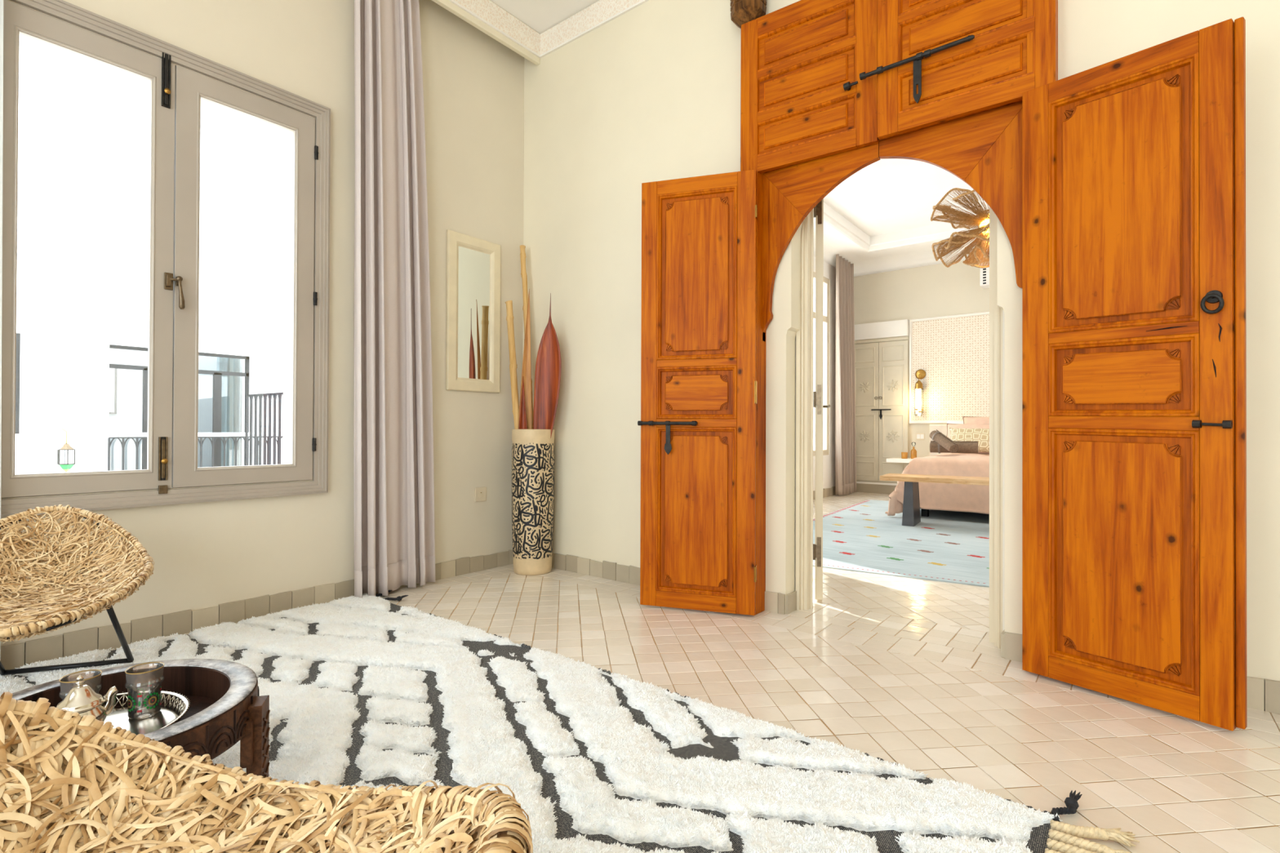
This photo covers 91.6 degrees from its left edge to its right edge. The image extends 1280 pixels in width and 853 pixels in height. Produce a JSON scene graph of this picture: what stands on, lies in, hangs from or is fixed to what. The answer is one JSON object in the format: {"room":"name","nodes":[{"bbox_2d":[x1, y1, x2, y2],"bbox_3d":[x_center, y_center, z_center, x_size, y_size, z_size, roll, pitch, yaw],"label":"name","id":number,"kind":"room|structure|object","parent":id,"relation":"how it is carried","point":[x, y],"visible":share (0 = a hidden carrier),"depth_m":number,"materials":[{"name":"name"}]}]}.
{"room":"traditional dwelling","nodes":[
{"label":"traditional dwelling","id":0,"kind":"room"},
{"bbox_2d":[14,139,284,474],"bbox_3d":[-7.243,0.622,4.879,0.300,6.900,11.200,0,0,38],"label":"wall","id":1,"kind":"structure","parent":0,"point":[83,222],"depth_m":6.56,"materials":[{"name":"white paint"}]},
{"bbox_2d":[15,333,20,433],"bbox_3d":[-7.038,-0.431,5.156,0.280,1.018,2.674,0,0,38],"label":"window","id":2,"kind":"structure","parent":1,"relation":"in","point":[18,335],"depth_m":6.11,"materials":[{"name":"grey metal"}]},
{"bbox_2d":[48,427,75,472],"bbox_3d":[-5.726,0.233,6.167,0.491,0.436,0.126,0,0,38],"label":"lantern","id":3,"kind":"object","parent":1,"relation":"attached to","point":[66,446],"visible":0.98,"depth_m":6.04,"materials":[{"name":"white metal"}]},
{"bbox_2d":[109,344,248,469],"bbox_3d":[-5.321,0.058,7.236,0.040,1.872,1.372,0,0,38],"label":"door","id":4,"kind":"structure","parent":1,"relation":"in","point":[217,375],"depth_m":7.48,"materials":[{"name":"grey metal"}]},
{"bbox_2d":[18,45,284,155],"bbox_3d":[-3.792,-2.502,2.792,2.410,0.150,6.550,0,0,38],"label":"ceiling","id":5,"kind":"structure","parent":0,"point":[30,61],"depth_m":4.49,"materials":[{"name":"white paint"}]},
{"bbox_2d":[108,348,217,471],"bbox_3d":[-5.949,-0.206,7.733,1.200,2.600,3.372,0,0,38],"label":"wall","id":6,"kind":"structure","parent":0,"point":[128,417],"depth_m":7.97,"materials":[{"name":"white paint"}]},
{"bbox_2d":[108,368,116,413],"bbox_3d":[-6.719,-0.469,7.621,0.020,0.620,0.480,0,0,38],"label":"framed print","id":7,"kind":"object","parent":6,"relation":"attached to","point":[113,371],"visible":0.06,"depth_m":7.79,"materials":[{"name":"grey metal"}]},
{"bbox_2d":[217,356,242,466],"bbox_3d":[-5.186,-0.030,7.972,0.108,2.043,0.406,0,0,38],"label":"curtain","id":8,"kind":"object","parent":6,"relation":"hanging from","point":[232,385],"visible":0.25,"depth_m":7.95,"materials":[{"name":"white fabric"}]},
{"bbox_2d":[0,0,524,653],"bbox_3d":[-2.609,-1.002,2.069,0.340,3.750,5.500,0,0,38],"label":"wall","id":9,"kind":"structure","parent":0,"point":[212,553],"depth_m":3.18,"materials":[{"name":"paint"}]},
{"bbox_2d":[0,0,330,517],"bbox_3d":[-1.964,-0.633,2.618,0.113,1.914,1.268,0,0,38],"label":"window","id":10,"kind":"structure","parent":9,"relation":"attached to","point":[176,92],"depth_m":2.62,"materials":[{"name":"beige paint"}]},
{"bbox_2d":[0,549,513,670],"bbox_3d":[-2.384,0.824,2.066,0.014,0.100,5.198,0,0,38],"label":"baseboard","id":11,"kind":"structure","parent":9,"relation":"attached to","point":[12,656],"depth_m":2.66,"materials":[{"name":"beige tile"}]},
{"bbox_2d":[445,229,500,393],"bbox_3d":[-1.010,-0.685,3.801,0.022,0.942,0.389,0,0,38],"label":"wall mirror","id":12,"kind":"object","parent":9,"relation":"attached to","point":[473,300],"visible":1,"depth_m":3.79,"materials":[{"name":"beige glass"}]},
{"bbox_2d":[474,486,486,502],"bbox_3d":[-0.982,0.420,3.842,0.015,0.088,0.086,0,0,38],"label":"wall socket","id":13,"kind":"object","parent":9,"relation":"attached to","point":[480,493],"visible":1,"depth_m":3.84,"materials":[{"name":"plastic"}]},
{"bbox_2d":[490,0,599,33],"bbox_3d":[-0.217,-2.719,0.389,5.500,0.300,5.200,0,0,38],"label":"ceiling","id":14,"kind":"structure","parent":0,"point":[540,15],"depth_m":3.81,"materials":[{"name":"paint"}]},
{"bbox_2d":[0,0,3,661],"bbox_3d":[-2.397,-0.837,1.986,0.082,3.401,0.518,0,0,38],"label":"sheer curtain","id":15,"kind":"object","parent":14,"relation":"hanging from","point":[1,1],"visible":0.86,"depth_m":2.17,"materials":[{"name":"white fabric"}]},
{"bbox_2d":[353,0,435,598],"bbox_3d":[-1.293,-0.825,3.312,0.132,3.401,0.485,0,0,41],"label":"window curtain","id":16,"kind":"object","parent":14,"relation":"hanging from","point":[393,473],"visible":0.99,"depth_m":3.28,"materials":[{"name":"grey fabric"}]},
{"bbox_2d":[431,0,540,65],"bbox_3d":[-2.254,-2.481,1.988,0.011,0.151,5.192,0,0,38],"label":"trim","id":17,"kind":"structure","parent":14,"relation":"attached to","point":[486,11],"depth_m":3.79,"materials":[{"name":"paint"}]},
{"bbox_2d":[109,492,1279,852],"bbox_3d":[1.673,0.953,2.814,6.140,0.121,12.000,0,0,38],"label":"floor","id":18,"kind":"structure","parent":0,"point":[1208,787],"depth_m":2.07,"materials":[{"name":"beige tile"}]},
{"bbox_2d":[511,429,554,575],"bbox_3d":[-0.658,0.454,3.828,0.259,0.874,0.259,0,0,41],"label":"floor vase","id":19,"kind":"object","parent":18,"relation":"on","point":[532,450],"visible":1,"depth_m":3.72,"materials":[{"name":"beige ceramic"}]},
{"bbox_2d":[505,300,519,429],"bbox_3d":[-0.754,0.007,3.848,0.182,1.582,0.056,0,0,11],"label":"cane","id":20,"kind":"object","parent":19,"relation":"in","point":[509,318],"visible":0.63,"depth_m":3.84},
{"bbox_2d":[518,378,527,429],"bbox_3d":[-0.723,0.240,3.836,0.072,1.100,0.034,0,0,-14],"label":"dried leaf","id":21,"kind":"object","parent":19,"relation":"in","point":[522,419],"visible":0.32,"depth_m":3.83,"materials":[{"name":"brown plant"}]},
{"bbox_2d":[518,288,532,429],"bbox_3d":[-0.711,-0.027,3.842,0.082,1.635,0.057,0,0,17],"label":"dried leaf","id":22,"kind":"object","parent":19,"relation":"in","point":[526,363],"visible":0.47,"depth_m":3.83,"materials":[{"name":"brown plant"}]},
{"bbox_2d":[520,244,533,429],"bbox_3d":[-0.699,-0.187,3.949,0.045,1.967,0.239,1,0,-42],"label":"cane","id":23,"kind":"object","parent":19,"relation":"in","point":[522,253],"visible":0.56,"depth_m":4.00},
{"bbox_2d":[533,293,561,438],"bbox_3d":[-0.575,-0.182,3.788,0.206,1.254,0.030,0,0,11],"label":"dried leaf","id":24,"kind":"object","parent":19,"relation":"in","point":[548,365],"visible":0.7,"depth_m":3.79,"materials":[{"name":"red plant"}]},
{"bbox_2d":[0,590,1139,852],"bbox_3d":[-0.731,0.862,1.549,3.149,0.034,2.036,0,0,38],"label":"shaggy rug","id":25,"kind":"object","parent":18,"relation":"on","point":[371,691],"visible":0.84,"depth_m":1.66,"materials":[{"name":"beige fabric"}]},
{"bbox_2d":[0,504,154,675],"bbox_3d":[-1.804,0.561,1.849,0.645,0.572,0.824,0,0,-9],"label":"woven chair","id":26,"kind":"object","parent":25,"relation":"on","point":[41,599],"visible":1,"depth_m":2.05,"materials":[{"name":"beige wicker"}]},
{"bbox_2d":[12,658,270,777],"bbox_3d":[-1.132,0.719,1.324,0.560,0.254,0.560,0,0,38],"label":"tray table","id":27,"kind":"object","parent":25,"relation":"on","point":[227,708],"visible":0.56,"depth_m":1.40,"materials":[{"name":"brown wood"}]},
{"bbox_2d":[54,689,191,735],"bbox_3d":[-1.168,0.647,1.323,0.347,0.032,0.346,0,0,38],"label":"tray","id":28,"kind":"object","parent":27,"relation":"on","point":[167,716],"visible":0.26,"depth_m":1.42,"materials":[{"name":"silver metal"}]},
{"bbox_2d":[58,669,102,700],"bbox_3d":[-1.240,0.606,1.380,0.071,0.106,0.071,0,0,-13],"label":"tea glass","id":29,"kind":"object","parent":28,"relation":"on","point":[65,685],"visible":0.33,"depth_m":1.38,"materials":[{"name":"clear"}]},
{"bbox_2d":[55,674,118,722],"bbox_3d":[-1.189,0.593,1.315,0.090,0.134,0.111,0,0,2],"label":"teapot","id":30,"kind":"object","parent":28,"relation":"on","point":[81,699],"visible":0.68,"depth_m":1.31,"materials":[{"name":"silver metal"}]},
{"bbox_2d":[124,662,164,719],"bbox_3d":[-1.137,0.607,1.428,0.071,0.106,0.071,0,0,24],"label":"tea glass","id":31,"kind":"object","parent":28,"relation":"on","point":[138,707],"visible":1,"depth_m":1.41,"materials":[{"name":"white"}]},
{"bbox_2d":[0,692,533,852],"bbox_3d":[-0.550,0.596,0.677,0.885,0.496,0.570,0,0,10],"label":"woven chair","id":32,"kind":"object","parent":25,"relation":"on","point":[70,782],"visible":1,"depth_m":0.85,"materials":[{"name":"beige wicker"}]},
{"bbox_2d":[854,336,909,493],"bbox_3d":[3.346,-0.147,8.709,0.790,2.165,0.082,0,0,38],"label":"wardrobe","id":33,"kind":"object","parent":18,"relation":"on","point":[882,366],"visible":0.95,"depth_m":8.67,"materials":[{"name":"beige wood"}]},
{"bbox_2d":[813,499,989,586],"bbox_3d":[2.655,0.908,5.351,2.740,0.007,4.200,0,0,38],"label":"rug","id":34,"kind":"object","parent":18,"relation":"on","point":[944,546],"visible":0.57,"depth_m":4.76,"materials":[{"name":"fabric"}]},
{"bbox_2d":[880,473,989,526],"bbox_3d":[3.065,0.683,5.461,1.750,0.448,0.443,0,0,33],"label":"bench","id":35,"kind":"object","parent":34,"relation":"on","point":[911,517],"visible":0.52,"depth_m":5.67,"materials":[{"name":"brown wood"}]},
{"bbox_2d":[884,424,989,516],"bbox_3d":[4.130,0.439,6.529,2.560,0.957,2.509,0,0,38],"label":"bed","id":36,"kind":"object","parent":34,"relation":"on","point":[934,496],"visible":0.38,"depth_m":6.08,"materials":[{"name":"pink fabric"}]},
{"bbox_2d":[884,453,989,515],"bbox_3d":[3.839,0.599,6.303,2.111,0.612,1.795,0,0,38],"label":"duvet","id":37,"kind":"object","parent":36,"relation":"on","point":[934,496],"depth_m":6.07,"materials":[{"name":"pink fabric"}]},
{"bbox_2d":[929,440,977,453],"bbox_3d":[3.386,0.224,6.716,0.460,0.141,0.141,0,0,32],"label":"pillow","id":38,"kind":"object","parent":36,"relation":"on","point":[965,446],"visible":0.82,"depth_m":6.65,"materials":[{"name":"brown fabric"}]},
{"bbox_2d":[929,429,959,453],"bbox_3d":[3.253,0.156,6.668,0.121,0.248,0.354,0,0,-14],"label":"bolster pillow","id":39,"kind":"object","parent":38,"relation":"on","point":[938,437],"visible":1,"depth_m":6.62,"materials":[{"name":"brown fabric"}]},
{"bbox_2d":[946,420,963,424],"bbox_3d":[4.168,0.121,7.805,0.622,0.404,0.211,0,0,37],"label":"pillow","id":40,"kind":"object","parent":36,"relation":"on","point":[948,421],"visible":0.02,"depth_m":7.94,"materials":[{"name":"white fabric"}]},
{"bbox_2d":[946,423,989,453],"bbox_3d":[3.999,0.148,7.484,0.626,0.376,0.249,0,0,43],"label":"pillow","id":41,"kind":"object","parent":36,"relation":"on","point":[948,425],"visible":0.25,"depth_m":7.52,"materials":[{"name":"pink fabric"}]},
{"bbox_2d":[949,427,989,452],"bbox_3d":[3.932,0.157,7.117,0.741,0.282,0.183,0,0,38],"label":"cushion","id":42,"kind":"object","parent":36,"relation":"on","point":[981,436],"visible":0.36,"depth_m":7.13,"materials":[{"name":"beige fabric"}]},
{"bbox_2d":[962,416,989,424],"bbox_3d":[4.298,0.064,7.589,0.669,0.386,0.253,0,0,33],"label":"pillow","id":43,"kind":"object","parent":36,"relation":"on","point":[966,420],"visible":0.14,"depth_m":7.67,"materials":[{"name":"pink fabric"}]},
{"bbox_2d":[813,255,835,490],"bbox_3d":[1.105,-0.960,6.780,0.340,3.750,6.500,0,0,38],"label":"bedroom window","id":44,"kind":"structure","parent":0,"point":[829,271],"depth_m":8.38,"materials":[{"name":"white paint"}]},
{"bbox_2d":[813,271,829,456],"bbox_3d":[1.911,-0.802,7.576,0.040,2.350,1.950,0,0,38],"label":"window","id":45,"kind":"structure","parent":44,"relation":"attached to","point":[826,282],"depth_m":8.29,"materials":[{"name":"beige paint"}]},
{"bbox_2d":[813,486,835,499],"bbox_3d":[1.857,0.863,7.445,0.014,0.118,3.898,0,0,38],"label":"baseboard","id":46,"kind":"structure","parent":44,"relation":"attached to","point":[827,492],"depth_m":8.22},
{"bbox_2d":[794,206,1004,648],"bbox_3d":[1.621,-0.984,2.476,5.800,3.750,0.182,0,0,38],"label":"door trim","id":47,"kind":"structure","parent":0,"point":[1003,313],"depth_m":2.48,"materials":[{"name":"white paint"}]},
{"bbox_2d":[813,198,830,599],"bbox_3d":[1.031,-0.311,3.514,0.098,2.388,0.752,0,0,16],"label":"door","id":48,"kind":"structure","parent":47,"relation":"attached to","point":[819,208],"depth_m":3.17,"materials":[{"name":"beige paint"}]},
{"bbox_2d":[523,0,1279,708],"bbox_3d":[1.535,-0.985,2.367,5.800,3.750,0.100,0,0,38],"label":"wall","id":49,"kind":"structure","parent":0,"point":[651,93],"depth_m":3.36,"materials":[{"name":"beige paint"}]},
{"bbox_2d":[538,0,648,57],"bbox_3d":[1.448,-2.465,2.376,5.345,0.151,0.014,0,0,38],"label":"trim","id":50,"kind":"structure","parent":49,"relation":"attached to","point":[601,12],"depth_m":3.79,"materials":[{"name":"paint"}]},
{"bbox_2d":[551,553,785,614],"bbox_3d":[-0.045,0.840,3.523,1.859,0.102,0.015,0,0,38],"label":"baseboard","id":51,"kind":"structure","parent":49,"relation":"attached to","point":[775,602],"depth_m":3.62,"materials":[{"name":"beige tile"}]},
{"bbox_2d":[785,591,796,614],"bbox_3d":[0.726,0.845,2.988,0.011,0.092,0.098,0,0,38],"label":"baseboard","id":52,"kind":"structure","parent":49,"relation":"attached to","point":[790,598],"depth_m":2.98,"materials":[{"name":"beige tile"}]},
{"bbox_2d":[740,0,1057,614],"bbox_3d":[1.001,-0.810,2.635,1.271,3.400,0.136,0,0,38],"label":"doorway","id":53,"kind":"structure","parent":49,"relation":"attached to","point":[830,90],"depth_m":2.66,"materials":[{"name":"orange wood"}]},
{"bbox_2d":[637,168,757,615],"bbox_3d":[0.272,-0.163,2.979,0.573,2.080,0.070,0,0,18],"label":"door","id":54,"kind":"structure","parent":53,"relation":"attached to","point":[697,423],"depth_m":2.98,"materials":[{"name":"orange wood"}]},
{"bbox_2d":[730,0,766,28],"bbox_3d":[0.528,-2.142,3.029,0.163,0.406,0.163,0,0,-7],"label":"beam","id":55,"kind":"structure","parent":53,"relation":"on","point":[743,11],"depth_m":2.98,"materials":[{"name":"brown wood"}]},
{"bbox_2d":[1022,16,1247,731],"bbox_3d":[1.554,-0.167,2.014,0.071,2.086,0.582,0,0,-36],"label":"door","id":56,"kind":"structure","parent":53,"relation":"attached to","point":[1134,321],"depth_m":1.97,"materials":[{"name":"orange wood"}]},
{"bbox_2d":[1000,629,1004,657],"bbox_3d":[1.427,0.846,2.435,0.013,0.089,0.098,0,0,38],"label":"baseboard","id":57,"kind":"structure","parent":49,"relation":"attached to","point":[1003,631],"depth_m":2.40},
{"bbox_2d":[1004,631,1279,714],"bbox_3d":[2.466,0.836,1.544,2.720,0.105,0.014,0,0,38],"label":"baseboard","id":58,"kind":"structure","parent":49,"relation":"attached to","point":[1012,642],"depth_m":1.96,"materials":[{"name":"beige tile"}]},
{"bbox_2d":[813,158,989,260],"bbox_3d":[2.966,-2.512,5.315,4.400,0.350,5.920,0,0,38],"label":"ceiling","id":59,"kind":"structure","parent":0,"point":[886,195],"depth_m":6.85,"materials":[{"name":"paint"}]},
{"bbox_2d":[813,228,987,276],"bbox_3d":[2.965,-2.262,5.313,4.400,0.150,5.920,0,0,38],"label":"cove","id":60,"kind":"object","parent":59,"relation":"attached to","point":[831,248],"visible":0.12,"depth_m":8.41,"materials":[{"name":"paint"}]},
{"bbox_2d":[835,253,856,495],"bbox_3d":[2.815,-0.672,8.498,0.131,3.191,0.764,0,0,38],"label":"curtain","id":61,"kind":"object","parent":60,"relation":"hanging from","point":[845,381],"visible":1,"depth_m":8.39,"materials":[{"name":"fabric"}]},
{"bbox_2d":[823,202,979,252],"bbox_3d":[2.898,-2.415,5.228,3.580,0.186,4.880,0,0,38],"label":"trim","id":62,"kind":"structure","parent":59,"relation":"attached to","point":[833,219],"depth_m":7.75,"materials":[{"name":"paint"}]},
{"bbox_2d":[930,187,989,268],"bbox_3d":[2.769,-1.886,4.896,0.883,1.248,0.878,0,0,-32],"label":"pendant lamp","id":63,"kind":"object","parent":59,"relation":"hanging from","point":[981,243],"visible":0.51,"depth_m":4.89,"materials":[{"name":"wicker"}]},
{"bbox_2d":[853,259,989,457],"bbox_3d":[5.003,-0.940,7.655,4.700,3.750,0.300,0,0,38],"label":"wall","id":64,"kind":"structure","parent":0,"point":[938,290],"depth_m":8.42,"materials":[{"name":"paint"}]},
{"bbox_2d":[854,319,909,340],"bbox_3d":[3.344,-1.343,8.712,0.785,0.220,0.100,0,0,38],"label":"trim","id":65,"kind":"structure","parent":64,"relation":"attached to","point":[898,328],"depth_m":8.64,"materials":[{"name":"white paint"}]},
{"bbox_2d":[886,457,912,462],"bbox_3d":[3.591,0.454,8.309,0.470,0.050,0.398,0,0,38],"label":"shelf","id":66,"kind":"object","parent":64,"relation":"attached to","point":[890,460],"visible":0.45,"depth_m":8.21,"materials":[{"name":"white paint"}]},
{"bbox_2d":[901,452,907,458],"bbox_3d":[3.515,0.385,8.269,0.080,0.085,0.080,0,0,38],"label":"glass","id":67,"kind":"object","parent":66,"relation":"on","point":[904,455],"visible":0.99,"depth_m":8.24,"materials":[{"name":"orange glass"}]},
{"bbox_2d":[910,441,916,458],"bbox_3d":[3.631,0.316,8.254,0.076,0.224,0.076,0,0,38],"label":"glass bottle","id":68,"kind":"object","parent":66,"relation":"on","point":[913,452],"visible":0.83,"depth_m":8.23,"materials":[{"name":"brown glass"}]},
{"bbox_2d":[914,368,925,416],"bbox_3d":[3.744,-0.457,8.342,0.136,0.633,0.137,0,0,38],"label":"wall lamp","id":69,"kind":"object","parent":64,"relation":"attached to","point":[920,374],"visible":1,"depth_m":8.31,"materials":[{"name":"gold metal"}]},
{"bbox_2d":[915,433,924,439],"bbox_3d":[3.787,0.135,8.404,0.110,0.090,0.011,0,0,38],"label":"light switch","id":70,"kind":"object","parent":64,"relation":"attached to","point":[918,436],"visible":1,"depth_m":8.40,"materials":[{"name":"plastic"}]},
{"bbox_2d":[908,311,989,423],"bbox_3d":[4.897,-0.749,7.520,3.120,1.417,0.040,0,0,38],"label":"wall panel","id":71,"kind":"object","parent":64,"relation":"attached to","point":[953,351],"depth_m":8.17,"materials":[{"name":"white paint"}]},
{"bbox_2d":[980,264,989,288],"bbox_3d":[4.720,-1.891,7.555,1.020,0.270,0.222,0,0,38],"label":"air conditioner","id":72,"kind":"object","parent":64,"relation":"attached to","point":[984,273],"visible":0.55,"depth_m":7.75,"materials":[{"name":"white plastic"}]},
{"bbox_3d":[-2.587,1.074,6.375,4.960,0.150,1.080,0,0,38],"label":"floor","id":73,"kind":"structure","parent":0,"visible":0},
{"bbox_2d":[107,432,283,471],"bbox_3d":[-5.002,0.533,7.285,0.048,0.924,1.912,0,0,38],"label":"balcony railing","id":74,"kind":"object","parent":73,"relation":"on","point":[111,435],"visible":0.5,"depth_m":7.20,"materials":[{"name":"grey metal"}]},
{"bbox_2d":[244,391,283,465],"bbox_3d":[-3.834,0.255,6.862,2.236,1.284,0.032,0,0,35],"label":"balcony railing","id":75,"kind":"object","parent":73,"relation":"on","point":[274,395],"visible":0.38,"depth_m":7.27,"materials":[{"name":"grey metal"}]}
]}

